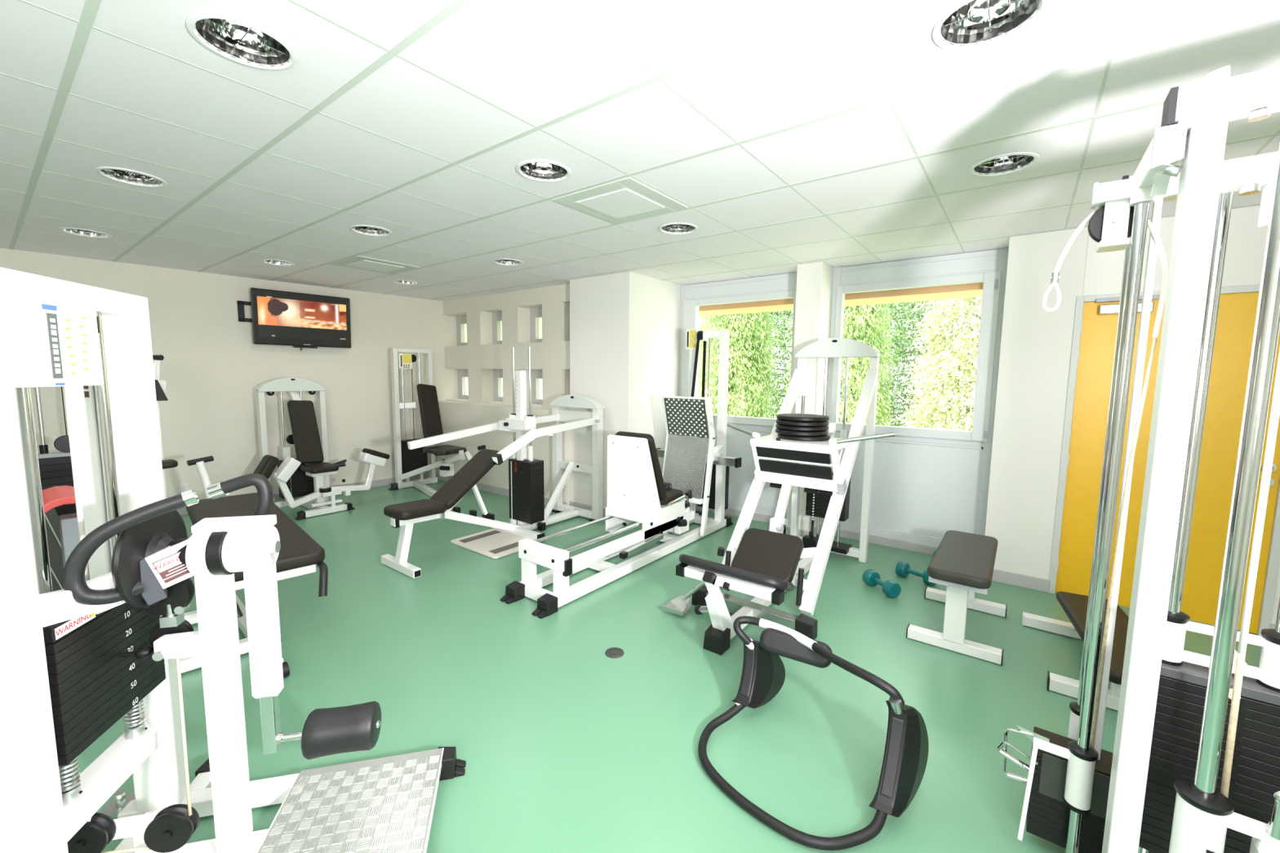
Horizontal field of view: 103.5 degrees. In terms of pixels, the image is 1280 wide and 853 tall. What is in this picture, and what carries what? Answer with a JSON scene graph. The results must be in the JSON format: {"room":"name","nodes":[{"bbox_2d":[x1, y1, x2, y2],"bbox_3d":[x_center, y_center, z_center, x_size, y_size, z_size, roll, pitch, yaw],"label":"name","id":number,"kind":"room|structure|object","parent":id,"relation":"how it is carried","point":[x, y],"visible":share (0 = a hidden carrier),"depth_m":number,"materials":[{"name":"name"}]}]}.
{"room":"gym","nodes":[
{"label":"gym","id":0,"kind":"room"},
{"bbox_2d":[0,248,468,499],"bbox_3d":[-4.910,-0.346,5.234,1.041,2.510,6.800,5,7,37],"label":"wall","id":1,"kind":"structure","parent":0,"point":[211,367],"depth_m":5.51,"materials":[{"name":"beige paint"}]},
{"bbox_2d":[178,483,189,492],"bbox_3d":[-4.711,0.634,5.211,0.016,0.080,0.080,5,7,37],"label":"wall socket","id":2,"kind":"object","parent":1,"relation":"attached to","point":[182,487],"visible":0.84,"depth_m":5.21,"materials":[{"name":"white plastic"}]},
{"bbox_2d":[236,287,351,351],"bbox_3d":[-3.918,-1.199,5.783,0.148,0.651,1.070,6,8,42],"label":"television","id":3,"kind":"object","parent":1,"relation":"attached to","point":[278,317],"visible":1,"depth_m":5.73,"materials":[{"name":"black plastic"}]},
{"bbox_2d":[257,296,346,330],"bbox_3d":[-3.837,-1.285,5.769,0.015,0.300,0.870,6,8,42],"label":"picture","id":4,"kind":"object","parent":3,"relation":"attached to","point":[273,312],"depth_m":5.74,"materials":[{"name":"multicoloured"}]},
{"bbox_2d":[176,472,429,515],"bbox_3d":[-4.987,0.899,4.942,0.025,0.090,6.084,6,8,42],"label":"baseboard","id":5,"kind":"structure","parent":1,"relation":"attached to","point":[385,482],"depth_m":6.59,"materials":[{"name":"grey"}]},
{"bbox_2d":[435,283,570,505],"bbox_3d":[-1.730,-0.440,6.555,2.800,2.500,0.640,5,7,37],"label":"wall","id":6,"kind":"structure","parent":0,"point":[480,356],"depth_m":6.29,"materials":[{"name":"beige paint"}]},
{"bbox_2d":[456,315,466,346],"bbox_3d":[-2.415,-1.352,7.145,0.530,0.440,0.060,5,7,37],"label":"window","id":7,"kind":"structure","parent":6,"relation":"in","point":[461,321],"depth_m":7.24,"materials":[{"name":"grey"}]},
{"bbox_2d":[457,368,468,399],"bbox_3d":[-2.424,-0.604,7.222,0.530,0.435,0.060,5,7,37],"label":"window","id":8,"kind":"structure","parent":6,"relation":"in","point":[462,373],"depth_m":7.32,"materials":[{"name":"grey glass"}]},
{"bbox_2d":[492,311,502,344],"bbox_3d":[-1.787,-1.296,6.670,0.450,0.440,0.060,5,7,37],"label":"window","id":9,"kind":"structure","parent":6,"relation":"in","point":[496,316],"depth_m":6.74,"materials":[{"name":"grey"}]},
{"bbox_2d":[493,368,502,401],"bbox_3d":[-1.795,-0.548,6.747,0.450,0.435,0.060,5,7,37],"label":"window","id":10,"kind":"structure","parent":6,"relation":"in","point":[497,373],"depth_m":6.82,"materials":[{"name":"grey"}]},
{"bbox_2d":[529,306,542,342],"bbox_3d":[-1.188,-1.243,6.218,0.435,0.440,0.060,5,7,37],"label":"window","id":11,"kind":"structure","parent":6,"relation":"in","point":[535,313],"depth_m":6.28,"materials":[{"name":"grey"}]},
{"bbox_2d":[530,368,542,404],"bbox_3d":[-1.196,-0.495,6.294,0.435,0.435,0.060,5,7,37],"label":"window","id":12,"kind":"structure","parent":6,"relation":"in","point":[535,374],"depth_m":6.36,"materials":[{"name":"grey glass"}]},
{"bbox_2d":[0,0,1279,301],"bbox_3d":[-0.959,-1.349,2.563,10.000,0.140,7.500,5,7,37],"label":"ceiling","id":13,"kind":"structure","parent":0,"point":[540,62],"depth_m":2.05,"materials":[{"name":"tile"}]},
{"bbox_2d":[57,226,111,238],"bbox_3d":[-4.093,-1.489,3.720,0.270,0.128,0.270,5,7,37],"label":"recessed light","id":14,"kind":"object","parent":13,"relation":"in","point":[82,232],"visible":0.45,"depth_m":3.77,"materials":[{"name":"white metal"}]},
{"bbox_2d":[94,166,167,186],"bbox_3d":[-2.653,-1.361,2.631,0.270,0.128,0.270,5,7,37],"label":"recessed light","id":15,"kind":"object","parent":13,"relation":"in","point":[130,176],"visible":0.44,"depth_m":2.67,"materials":[{"name":"white metal"}]},
{"bbox_2d":[186,12,297,71],"bbox_3d":[-1.212,-1.233,1.543,0.270,0.128,0.270,5,7,37],"label":"recessed light","id":16,"kind":"object","parent":13,"relation":"in","point":[236,39],"visible":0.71,"depth_m":1.57,"materials":[{"name":"white metal"}]},
{"bbox_2d":[259,258,295,266],"bbox_3d":[-3.356,-1.578,4.669,0.270,0.128,0.270,5,7,37],"label":"recessed light","id":17,"kind":"object","parent":13,"relation":"in","point":[276,262],"visible":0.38,"depth_m":4.73,"materials":[{"name":"white metal"}]},
{"bbox_2d":[349,224,391,235],"bbox_3d":[-1.907,-1.449,3.574,0.270,0.128,0.270,5,7,37],"label":"recessed light","id":18,"kind":"object","parent":13,"relation":"in","point":[371,230],"visible":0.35,"depth_m":3.64,"materials":[{"name":"white metal"}]},
{"bbox_2d":[329,255,420,274],"bbox_3d":[-2.498,-1.518,4.764,0.570,0.016,0.570,5,7,37],"label":"ceiling vent","id":19,"kind":"object","parent":13,"relation":"in","point":[358,262],"visible":1,"depth_m":4.71,"materials":[{"name":"white metal"}]},
{"bbox_2d":[392,280,418,284],"bbox_3d":[-2.602,-1.665,5.606,0.270,0.128,0.270,5,7,37],"label":"recessed light","id":20,"kind":"object","parent":13,"relation":"in","point":[402,282],"visible":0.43,"depth_m":5.69,"materials":[{"name":"white metal"}]},
{"bbox_2d":[492,258,523,265],"bbox_3d":[-1.186,-1.539,4.535,0.270,0.128,0.270,5,7,37],"label":"recessed light","id":21,"kind":"object","parent":13,"relation":"in","point":[504,261],"visible":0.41,"depth_m":4.62,"materials":[{"name":"white metal"}]},
{"bbox_2d":[515,159,571,182],"bbox_3d":[-0.475,-1.322,2.492,0.270,0.128,0.270,5,7,37],"label":"recessed light","id":22,"kind":"object","parent":13,"relation":"in","point":[543,171],"visible":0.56,"depth_m":2.55,"materials":[{"name":"white metal"}]},
{"bbox_2d":[551,177,688,224],"bbox_3d":[-0.111,-1.306,2.959,0.570,0.016,0.570,5,7,37],"label":"ceiling vent","id":23,"kind":"object","parent":13,"relation":"in","point":[626,199],"visible":1,"depth_m":2.91,"materials":[{"name":"white metal"}]},
{"bbox_2d":[0,0,1279,300],"bbox_3d":[-0.937,-1.250,2.271,9.600,0.005,7.050,5,7,37],"label":"ceiling grid","id":24,"kind":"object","parent":13,"relation":"attached to","point":[91,7],"depth_m":2.09,"materials":[{"name":"white metal"}]},
{"bbox_2d":[658,222,697,234],"bbox_3d":[0.263,-1.411,3.441,0.270,0.128,0.270,5,7,37],"label":"recessed light","id":25,"kind":"object","parent":13,"relation":"in","point":[671,228],"visible":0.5,"depth_m":3.51,"materials":[{"name":"white metal"}]},
{"bbox_2d":[932,0,1049,50],"bbox_3d":[0.970,-1.194,1.400,0.270,0.128,0.270,5,7,37],"label":"recessed light","id":26,"kind":"object","parent":13,"relation":"in","point":[968,24],"visible":0.98,"depth_m":1.45,"materials":[{"name":"white metal"}]},
{"bbox_2d":[968,151,1039,176],"bbox_3d":[1.700,-1.283,2.354,0.270,0.128,0.270,5,7,37],"label":"recessed light","id":27,"kind":"object","parent":13,"relation":"in","point":[1006,163],"visible":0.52,"depth_m":2.40,"materials":[{"name":"white metal"}]},
{"bbox_2d":[71,480,1262,852],"bbox_3d":[-1.089,1.276,2.699,10.000,0.127,7.170,5,7,37],"label":"floor","id":28,"kind":"structure","parent":0,"point":[566,746],"depth_m":2.36,"materials":[{"name":"green rubber"}]},
{"bbox_2d":[41,487,64,591],"bbox_3d":[-3.468,0.452,2.817,0.056,1.448,0.599,5,7,37],"label":"leaning board","id":29,"kind":"object","parent":28,"relation":"on","point":[51,520],"visible":0.05,"depth_m":2.92,"materials":[{"name":"grey"}]},
{"bbox_2d":[41,485,79,567],"bbox_3d":[-2.613,0.764,2.327,0.350,0.947,0.295,5,7,37],"label":"stand","id":30,"kind":"object","parent":28,"relation":"on","point":[55,496],"visible":0.12,"depth_m":2.25,"materials":[{"name":"red plastic"}]},
{"bbox_2d":[34,355,168,515],"bbox_3d":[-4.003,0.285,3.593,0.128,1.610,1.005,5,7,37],"label":"exercise machine","id":31,"kind":"object","parent":28,"relation":"on","point":[55,468],"visible":0.19,"depth_m":3.50,"materials":[{"name":"white metal"}]},
{"bbox_2d":[0,266,466,852],"bbox_3d":[-1.188,0.470,1.558,1.176,1.720,0.722,-1,6,-14],"label":"machine","id":32,"kind":"object","parent":28,"relation":"on","point":[105,647],"visible":1,"depth_m":1.43,"materials":[{"name":"white metal"}]},
{"bbox_2d":[41,303,64,385],"bbox_3d":[-1.428,-0.197,1.228,0.001,0.194,0.040,-1,6,-14],"label":"print","id":33,"kind":"object","parent":32,"relation":"attached to","point":[52,315],"depth_m":1.23,"materials":[{"name":"blue"}]},
{"bbox_2d":[83,385,89,397],"bbox_3d":[-1.635,-0.149,1.486,0.010,0.126,0.003,-1,6,-14],"label":"print","id":34,"kind":"object","parent":32,"relation":"attached to","point":[86,388],"depth_m":1.49,"materials":[{"name":"red"}]},
{"bbox_2d":[163,568,187,580],"bbox_3d":[-1.271,0.404,1.392,0.067,0.026,0.002,-4,8,-41],"label":"print","id":35,"kind":"object","parent":32,"relation":"attached to","point":[168,574],"depth_m":1.39,"materials":[{"name":"white paper"}]},
{"bbox_2d":[161,455,328,678],"bbox_3d":[-2.603,0.736,3.160,2.315,0.832,0.662,6,8,44],"label":"bench","id":36,"kind":"object","parent":28,"relation":"on","point":[299,554],"visible":0.48,"depth_m":2.87,"materials":[{"name":"black leather"}]},
{"bbox_2d":[253,377,389,519],"bbox_3d":[-3.526,0.182,5.532,0.860,1.430,1.269,5,7,37],"label":"machine","id":37,"kind":"object","parent":28,"relation":"on","point":[311,468],"visible":0.95,"depth_m":5.46,"materials":[{"name":"white metal"}]},
{"bbox_2d":[388,347,485,497],"bbox_3d":[-2.516,-0.075,6.339,1.200,1.800,0.823,5,7,37],"label":"machine","id":38,"kind":"object","parent":28,"relation":"on","point":[409,463],"visible":0.81,"depth_m":6.45,"materials":[{"name":"white metal"}]},
{"bbox_2d":[403,354,411,363],"bbox_3d":[-2.972,-0.870,6.442,0.004,0.110,0.110,5,7,37],"label":"print","id":39,"kind":"object","parent":38,"relation":"on","point":[406,357],"depth_m":6.44,"materials":[{"name":"yellow paper"}]},
{"bbox_2d":[381,346,604,578],"bbox_3d":[-1.249,0.155,4.537,1.075,1.740,2.065,5,7,37],"label":"machine","id":40,"kind":"object","parent":28,"relation":"on","point":[526,474],"visible":0.99,"depth_m":4.61,"materials":[{"name":"white metal"}]},
{"bbox_2d":[500,328,741,618],"bbox_3d":[0.045,0.106,4.127,0.908,1.950,2.580,5,7,37],"label":"press","id":41,"kind":"object","parent":28,"relation":"on","point":[637,490],"visible":1,"depth_m":4.09,"materials":[{"name":"white metal"}]},
{"bbox_2d":[689,329,695,347],"bbox_3d":[0.516,-0.857,4.943,0.065,0.170,0.003,5,7,37],"label":"print","id":42,"kind":"object","parent":41,"relation":"attached to","point":[692,332],"depth_m":4.94,"materials":[{"name":"yellow paper"}]},
{"bbox_2d":[661,337,895,655],"bbox_3d":[1.029,0.256,3.409,1.185,1.817,2.125,5,7,37],"label":"press","id":43,"kind":"object","parent":28,"relation":"on","point":[763,565],"visible":0.99,"depth_m":3.38,"materials":[{"name":"white metal"}]},
{"bbox_2d":[777,433,830,440],"bbox_3d":[1.188,0.069,3.667,0.364,0.033,0.364,5,7,37],"label":"disc","id":44,"kind":"object","parent":43,"relation":"on","point":[827,437],"visible":0.52,"depth_m":3.52,"materials":[{"name":"metal"}]},
{"bbox_2d":[775,428,827,435],"bbox_3d":[1.170,0.035,3.660,0.364,0.033,0.364,5,7,37],"label":"disc","id":45,"kind":"object","parent":44,"relation":"on","point":[785,432],"visible":0.56,"depth_m":3.52,"materials":[{"name":"metal"}]},
{"bbox_2d":[775,423,828,431],"bbox_3d":[1.173,0.001,3.663,0.364,0.033,0.364,5,7,37],"label":"disc","id":46,"kind":"object","parent":45,"relation":"on","point":[777,425],"visible":0.59,"depth_m":3.52,"materials":[{"name":"metal"}]},
{"bbox_2d":[775,418,828,426],"bbox_3d":[1.172,-0.032,3.654,0.364,0.033,0.364,5,7,37],"label":"disc","id":47,"kind":"object","parent":46,"relation":"on","point":[777,421],"visible":0.63,"depth_m":3.51,"materials":[{"name":"metal"}]},
{"bbox_2d":[776,413,829,421],"bbox_3d":[1.176,-0.066,3.651,0.364,0.033,0.364,5,7,37],"label":"disc","id":48,"kind":"object","parent":47,"relation":"on","point":[795,417],"visible":0.99,"depth_m":3.52,"materials":[{"name":"metal"}]},
{"bbox_2d":[828,438,837,445],"bbox_3d":[1.266,0.103,3.308,0.052,0.052,0.044,3,6,24],"label":"socket","id":49,"kind":"object","parent":43,"relation":"attached to","point":[833,442],"depth_m":3.29,"materials":[{"name":"white"}]},
{"bbox_2d":[697,616,928,850],"bbox_3d":[0.584,1.086,1.935,0.631,0.447,0.798,-3,7,-35],"label":"roller","id":50,"kind":"object","parent":28,"relation":"on","point":[905,757],"visible":1,"depth_m":1.77,"materials":[{"name":"black rubber"}]},
{"bbox_2d":[862,568,901,598],"bbox_3d":[1.705,1.107,3.566,0.110,0.110,0.264,-1,6,-16],"label":"dumbbell","id":51,"kind":"object","parent":28,"relation":"on","point":[891,588],"visible":1,"depth_m":3.49,"materials":[{"name":"teal"}]},
{"bbox_2d":[895,560,935,586],"bbox_3d":[2.056,1.092,3.756,0.110,0.110,0.264,-4,7,-39],"label":"dumbbell","id":52,"kind":"object","parent":28,"relation":"on","point":[903,569],"visible":0.74,"depth_m":3.78,"materials":[{"name":"teal"}]},
{"bbox_2d":[906,530,1007,666],"bbox_3d":[1.941,0.978,3.045,0.453,0.472,0.900,5,7,37],"label":"bench","id":53,"kind":"object","parent":28,"relation":"on","point":[963,562],"visible":1,"depth_m":2.79,"materials":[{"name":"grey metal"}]},
{"bbox_2d":[1022,591,1128,711],"bbox_3d":[2.329,1.132,2.541,0.509,0.277,1.069,4,7,29],"label":"bench","id":54,"kind":"object","parent":28,"relation":"on","point":[1074,606],"visible":0.42,"depth_m":2.53,"materials":[{"name":"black metal"}]},
{"bbox_2d":[1017,65,1279,852],"bbox_3d":[1.665,0.315,1.182,1.222,2.168,0.753,5,7,37],"label":"cable machine","id":55,"kind":"object","parent":28,"relation":"on","point":[1193,766],"visible":1,"depth_m":1.22,"materials":[{"name":"white metal"}]},
{"bbox_2d":[996,724,1049,783],"bbox_3d":[1.226,1.065,1.621,0.128,0.190,0.044,5,7,37],"label":"stirrup","id":56,"kind":"object","parent":55,"relation":"hanging from","point":[1030,735],"visible":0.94,"depth_m":1.63,"materials":[{"name":"silver metal"}]},
{"bbox_2d":[1129,186,1155,206],"bbox_3d":[1.325,-0.606,1.329,0.048,0.035,0.048,5,7,37],"label":"socket","id":57,"kind":"object","parent":55,"relation":"attached to","point":[1140,196],"depth_m":1.32,"materials":[{"name":"white plastic"}]},
{"bbox_2d":[569,205,1279,624],"bbox_3d":[2.154,-0.129,3.958,6.550,2.500,1.040,5,7,37],"label":"wall","id":58,"kind":"structure","parent":0,"point":[624,326],"depth_m":3.66,"materials":[{"name":"paint"}]},
{"bbox_2d":[678,272,796,519],"bbox_3d":[1.025,-0.313,5.335,1.430,2.440,0.116,5,7,37],"label":"window","id":59,"kind":"structure","parent":58,"relation":"in","point":[777,286],"depth_m":5.32,"materials":[{"name":"white"}]},
{"bbox_2d":[751,431,759,438],"bbox_3d":[0.836,0.065,3.633,0.044,0.049,0.044,-3,7,-30],"label":"socket","id":60,"kind":"object","parent":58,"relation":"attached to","point":[755,435],"depth_m":3.62,"materials":[{"name":"white"}]},
{"bbox_2d":[698,282,983,316],"bbox_3d":[1.937,-1.327,4.984,4.100,0.230,0.460,5,7,37],"label":"window blinds","id":61,"kind":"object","parent":58,"relation":"attached to","point":[968,290],"depth_m":4.66,"materials":[{"name":"fabric"}]},
{"bbox_2d":[435,472,1275,629],"bbox_3d":[1.067,0.969,4.944,9.270,0.090,0.941,4,7,31],"label":"baseboard","id":62,"kind":"structure","parent":58,"relation":"attached to","point":[1001,576],"depth_m":4.54,"materials":[{"name":"grey"}]},
{"bbox_2d":[821,247,1008,547],"bbox_3d":[2.297,-0.200,4.375,1.315,2.440,0.116,5,7,37],"label":"window","id":63,"kind":"structure","parent":58,"relation":"in","point":[927,483],"depth_m":4.27,"materials":[{"name":"white"}]},
{"bbox_2d":[1048,284,1279,636],"bbox_3d":[3.308,0.188,3.172,1.013,2.055,0.114,5,7,37],"label":"door","id":64,"kind":"structure","parent":58,"relation":"in","point":[1095,316],"depth_m":3.18,"materials":[{"name":"yellow laminate"}]},
{"label":"outside","id":65,"kind":"structure","parent":0,"visible":0},
{"bbox_3d":[7.514,2.678,16.909,44.000,0.200,24.500,5,7,37],"label":"ground","id":66,"kind":"structure","parent":65,"visible":0},
{"bbox_2d":[697,311,782,418],"bbox_3d":[1.732,-0.319,9.817,2.563,7.202,2.736,-2,7,-28],"label":"hedge","id":67,"kind":"object","parent":66,"relation":"on","point":[748,347],"visible":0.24,"depth_m":9.25,"materials":[{"name":"green plant"}]},
{"bbox_2d":[710,310,792,418],"bbox_3d":[3.077,-1.107,12.399,4.132,8.158,4.262,-2,6,-26],"label":"tree","id":68,"kind":"object","parent":66,"relation":"on","point":[779,315],"visible":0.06,"depth_m":11.49,"materials":[{"name":"green plant"}]},
{"bbox_2d":[777,302,902,426],"bbox_3d":[3.243,-0.293,8.327,2.492,7.463,2.411,-2,6,-24],"label":"hedge","id":69,"kind":"object","parent":66,"relation":"on","point":[860,322],"visible":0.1,"depth_m":7.74,"materials":[{"name":"green plant"}]},
{"bbox_2d":[850,300,980,427],"bbox_3d":[5.797,-0.848,10.128,3.889,8.168,3.940,2,6,15],"label":"hedge","id":70,"kind":"object","parent":66,"relation":"on","point":[900,340],"visible":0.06,"depth_m":9.69,"materials":[{"name":"green plant"}]},
{"bbox_2d":[888,297,982,431],"bbox_3d":[4.809,0.240,7.074,2.828,6.605,2.800,-1,6,-19],"label":"hedge","id":71,"kind":"object","parent":66,"relation":"on","point":[963,341],"visible":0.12,"depth_m":6.82,"materials":[{"name":"green plant"}]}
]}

